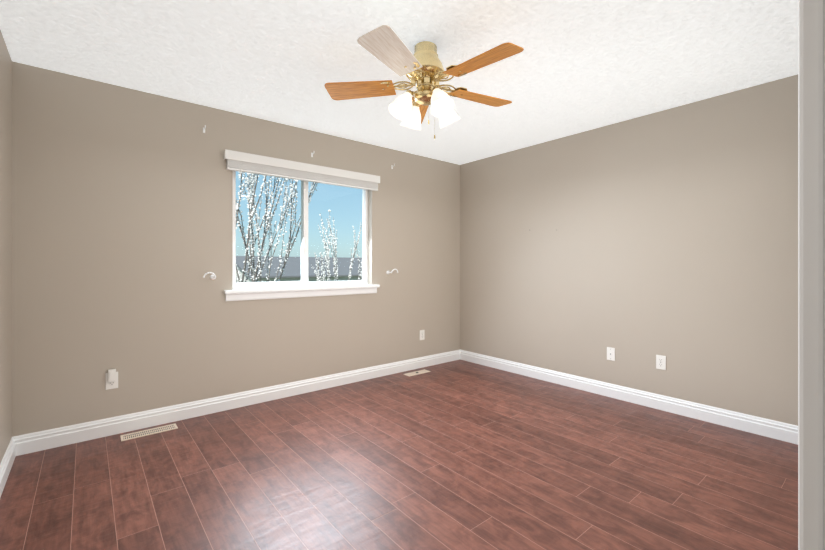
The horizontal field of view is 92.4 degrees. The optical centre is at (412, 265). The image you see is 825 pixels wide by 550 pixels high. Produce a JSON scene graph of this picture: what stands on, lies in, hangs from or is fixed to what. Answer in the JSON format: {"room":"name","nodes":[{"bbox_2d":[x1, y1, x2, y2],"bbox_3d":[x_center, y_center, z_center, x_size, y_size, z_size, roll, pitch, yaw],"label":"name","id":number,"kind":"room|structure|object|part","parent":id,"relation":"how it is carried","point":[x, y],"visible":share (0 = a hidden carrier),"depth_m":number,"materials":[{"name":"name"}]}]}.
{"room":"empty bedroom","nodes":[
{"label":"empty bedroom","id":0,"kind":"room"},
{"bbox_2d":[0,30,11,462],"bbox_3d":[-0.987,-0.040,0.522,0.150,2.440,5.162,0,0,-39],"label":"wall","id":1,"kind":"structure","parent":0,"point":[5,248],"depth_m":2.25,"materials":[{"name":"beige paint"}]},
{"bbox_2d":[0,437,15,496],"bbox_3d":[-1.380,1.121,1.131,0.018,0.119,3.422,0,0,-39],"label":"baseboard","id":2,"kind":"structure","parent":1,"relation":"attached to","point":[7,461],"depth_m":2.21,"materials":[{"name":"white paint"}]},
{"bbox_2d":[12,61,459,436],"bbox_3d":[-0.987,-0.040,3.770,4.281,2.440,0.150,0,0,-39],"label":"wall","id":3,"kind":"structure","parent":0,"point":[121,221],"depth_m":2.97,"materials":[{"name":"beige paint"}]},
{"bbox_2d":[106,369,117,389],"bbox_3d":[-2.083,0.792,2.744,0.070,0.139,0.040,0,0,-39],"label":"electrical outlet","id":4,"kind":"object","parent":3,"relation":"attached to","point":[111,378],"visible":1,"depth_m":2.74,"materials":[{"name":"white plastic"}]},
{"bbox_2d":[203,272,215,279],"bbox_3d":[-1.597,0.085,3.116,0.110,0.063,0.083,0,0,-39],"label":"curtain holdback","id":5,"kind":"object","parent":3,"relation":"attached to","point":[213,276],"visible":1,"depth_m":3.11,"materials":[{"name":"white paint"}]},
{"bbox_2d":[224,149,379,300],"bbox_3d":[-0.982,-0.318,3.732,1.510,1.225,0.195,0,0,-39],"label":"window unit","id":6,"kind":"structure","parent":3,"relation":"in","point":[305,173],"depth_m":3.70,"materials":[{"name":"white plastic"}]},
{"bbox_3d":[-1.023,-0.333,3.781,1.316,1.011,0.004,0,0,-39],"label":"glass","id":7,"kind":"part","parent":6,"relation":"part of","materials":[{"name":"clear glass"}]},
{"bbox_2d":[420,330,424,339],"bbox_3d":[0.112,0.808,4.572,0.070,0.114,0.009,0,0,-39],"label":"electrical outlet","id":8,"kind":"object","parent":3,"relation":"attached to","point":[422,334],"visible":1,"depth_m":4.57,"materials":[{"name":"white plastic"}]},
{"bbox_2d":[13,350,459,455],"bbox_3d":[-0.933,1.121,3.705,3.981,0.119,0.018,0,0,-39],"label":"baseboard","id":9,"kind":"structure","parent":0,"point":[53,438],"depth_m":3.10,"materials":[{"name":"white paint"}]},
{"bbox_2d":[0,360,797,549],"bbox_3d":[0.607,1.280,1.836,4.281,0.200,5.162,0,0,-39],"label":"floor","id":10,"kind":"structure","parent":0,"point":[459,455],"depth_m":2.19,"materials":[{"name":"laminate"}]},
{"bbox_2d":[120,423,177,440],"bbox_3d":[-1.854,1.177,2.793,0.330,0.005,0.105,0,0,-39],"label":"floor vent","id":11,"kind":"object","parent":10,"relation":"in","point":[129,436],"visible":1,"depth_m":2.78,"materials":[{"name":"beige metal"}]},
{"bbox_2d":[403,369,429,376],"bbox_3d":[0.050,1.175,4.324,0.300,0.010,0.100,0,0,-39],"label":"floor vent","id":12,"kind":"object","parent":10,"relation":"in","point":[416,373],"visible":1,"depth_m":4.31,"materials":[{"name":"beige metal"}]},
{"bbox_2d":[0,0,797,164],"bbox_3d":[0.607,-1.360,1.836,4.281,0.200,5.162,0,0,-39],"label":"ceiling","id":13,"kind":"structure","parent":0,"point":[575,67],"depth_m":2.37,"materials":[{"name":"white paint"}]},
{"bbox_2d":[324,25,523,138],"bbox_3d":[0.102,-0.992,2.276,1.152,0.536,1.134,0,0,-39],"label":"fan","id":14,"kind":"object","parent":13,"relation":"hanging from","point":[422,68],"visible":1,"depth_m":2.21,"materials":[{"name":"brown wood"}]},
{"bbox_3d":[-0.307,-1.038,2.345,0.405,0.006,0.172,0,-10,9],"label":"blade","id":15,"kind":"part","parent":14,"relation":"part of","materials":[{"name":"brown wood"}]},
{"bbox_3d":[-0.098,-1.038,1.941,0.172,0.006,0.405,-11,-5,26],"label":"blade","id":16,"kind":"part","parent":14,"relation":"part of","materials":[{"name":"brown wood"}]},
{"bbox_3d":[0.076,-1.096,2.287,0.226,0.328,0.226,0,0,-39],"label":"motor","id":17,"kind":"part","parent":14,"relation":"part of","materials":[{"name":"gold metal"}]},
{"bbox_3d":[0.420,-1.038,2.466,0.405,0.006,0.172,0,10,-27],"label":"blade","id":18,"kind":"part","parent":14,"relation":"part of","materials":[{"name":"brown wood"}]},
{"bbox_3d":[0.352,-1.038,2.015,0.405,0.006,0.172,0,10,45],"label":"blade","id":19,"kind":"part","parent":14,"relation":"part of","materials":[{"name":"brown wood"}]},
{"bbox_2d":[460,74,797,425],"bbox_3d":[2.201,-0.040,3.149,0.150,2.440,5.162,0,0,-39],"label":"wall","id":20,"kind":"structure","parent":0,"point":[638,244],"depth_m":3.27,"materials":[{"name":"beige paint"}]},
{"bbox_2d":[607,347,614,360],"bbox_3d":[1.774,0.795,3.541,0.010,0.114,0.070,0,0,-39],"label":"electrical outlet","id":21,"kind":"object","parent":20,"relation":"attached to","point":[610,353],"visible":1,"depth_m":3.54,"materials":[{"name":"white plastic"}]},
{"bbox_2d":[460,350,797,444],"bbox_3d":[1.678,1.121,3.651,0.018,0.119,3.422,0,0,-39],"label":"baseboard","id":22,"kind":"structure","parent":20,"relation":"attached to","point":[778,430],"depth_m":3.26,"materials":[{"name":"white paint"}]},
{"bbox_2d":[656,355,665,369],"bbox_3d":[2.029,0.795,3.233,0.009,0.114,0.070,0,0,-39],"label":"electrical outlet","id":23,"kind":"object","parent":20,"relation":"attached to","point":[661,362],"visible":1,"depth_m":3.23,"materials":[{"name":"white plastic"}]},
{"bbox_3d":[1.275,-0.040,1.024,3.981,2.440,0.120,0,0,-39],"label":"wall","id":24,"kind":"structure","parent":0,"visible":0},
{"bbox_2d":[798,0,824,549],"bbox_3d":[0.105,0.138,0.073,0.925,2.085,0.138,0,0,-39],"label":"door frame","id":25,"kind":"structure","parent":24,"relation":"in","point":[811,274],"depth_m":0.37,"materials":[{"name":"paint"}]},
{"label":"outside","id":26,"kind":"structure","parent":0,"visible":0},
{"bbox_3d":[-48.434,4.230,66.096,170.000,0.300,156.378,0,0,-39],"label":"ground","id":27,"kind":"structure","parent":26,"visible":0},
{"bbox_2d":[236,172,317,282],"bbox_3d":[-2.692,0.080,5.930,3.197,8.000,3.106,0,0,-39],"label":"tree","id":28,"kind":"object","parent":27,"relation":"on","point":[254,273],"depth_m":6.03,"materials":[{"name":"grey plant"}]},
{"bbox_2d":[236,266,361,282],"bbox_3d":[-6.796,1.780,35.214,17.000,4.600,9.000,0,0,-39],"label":"wall","id":29,"kind":"structure","parent":27,"relation":"on","point":[340,278],"depth_m":28.81,"materials":[{"name":"grey"}]},
{"bbox_2d":[236,256,361,277],"bbox_3d":[-6.796,0.085,35.214,17.900,1.550,9.900,0,0,-39],"label":"roofing","id":30,"kind":"object","parent":29,"relation":"on","point":[289,271],"depth_m":30.24,"materials":[{"name":"grey"}]},
{"bbox_2d":[311,209,361,280],"bbox_3d":[-2.155,1.257,11.870,1.913,5.645,1.735,0,0,-39],"label":"tree","id":31,"kind":"object","parent":27,"relation":"on","point":[334,255],"depth_m":11.36,"materials":[{"name":"grey plant"}]}
]}

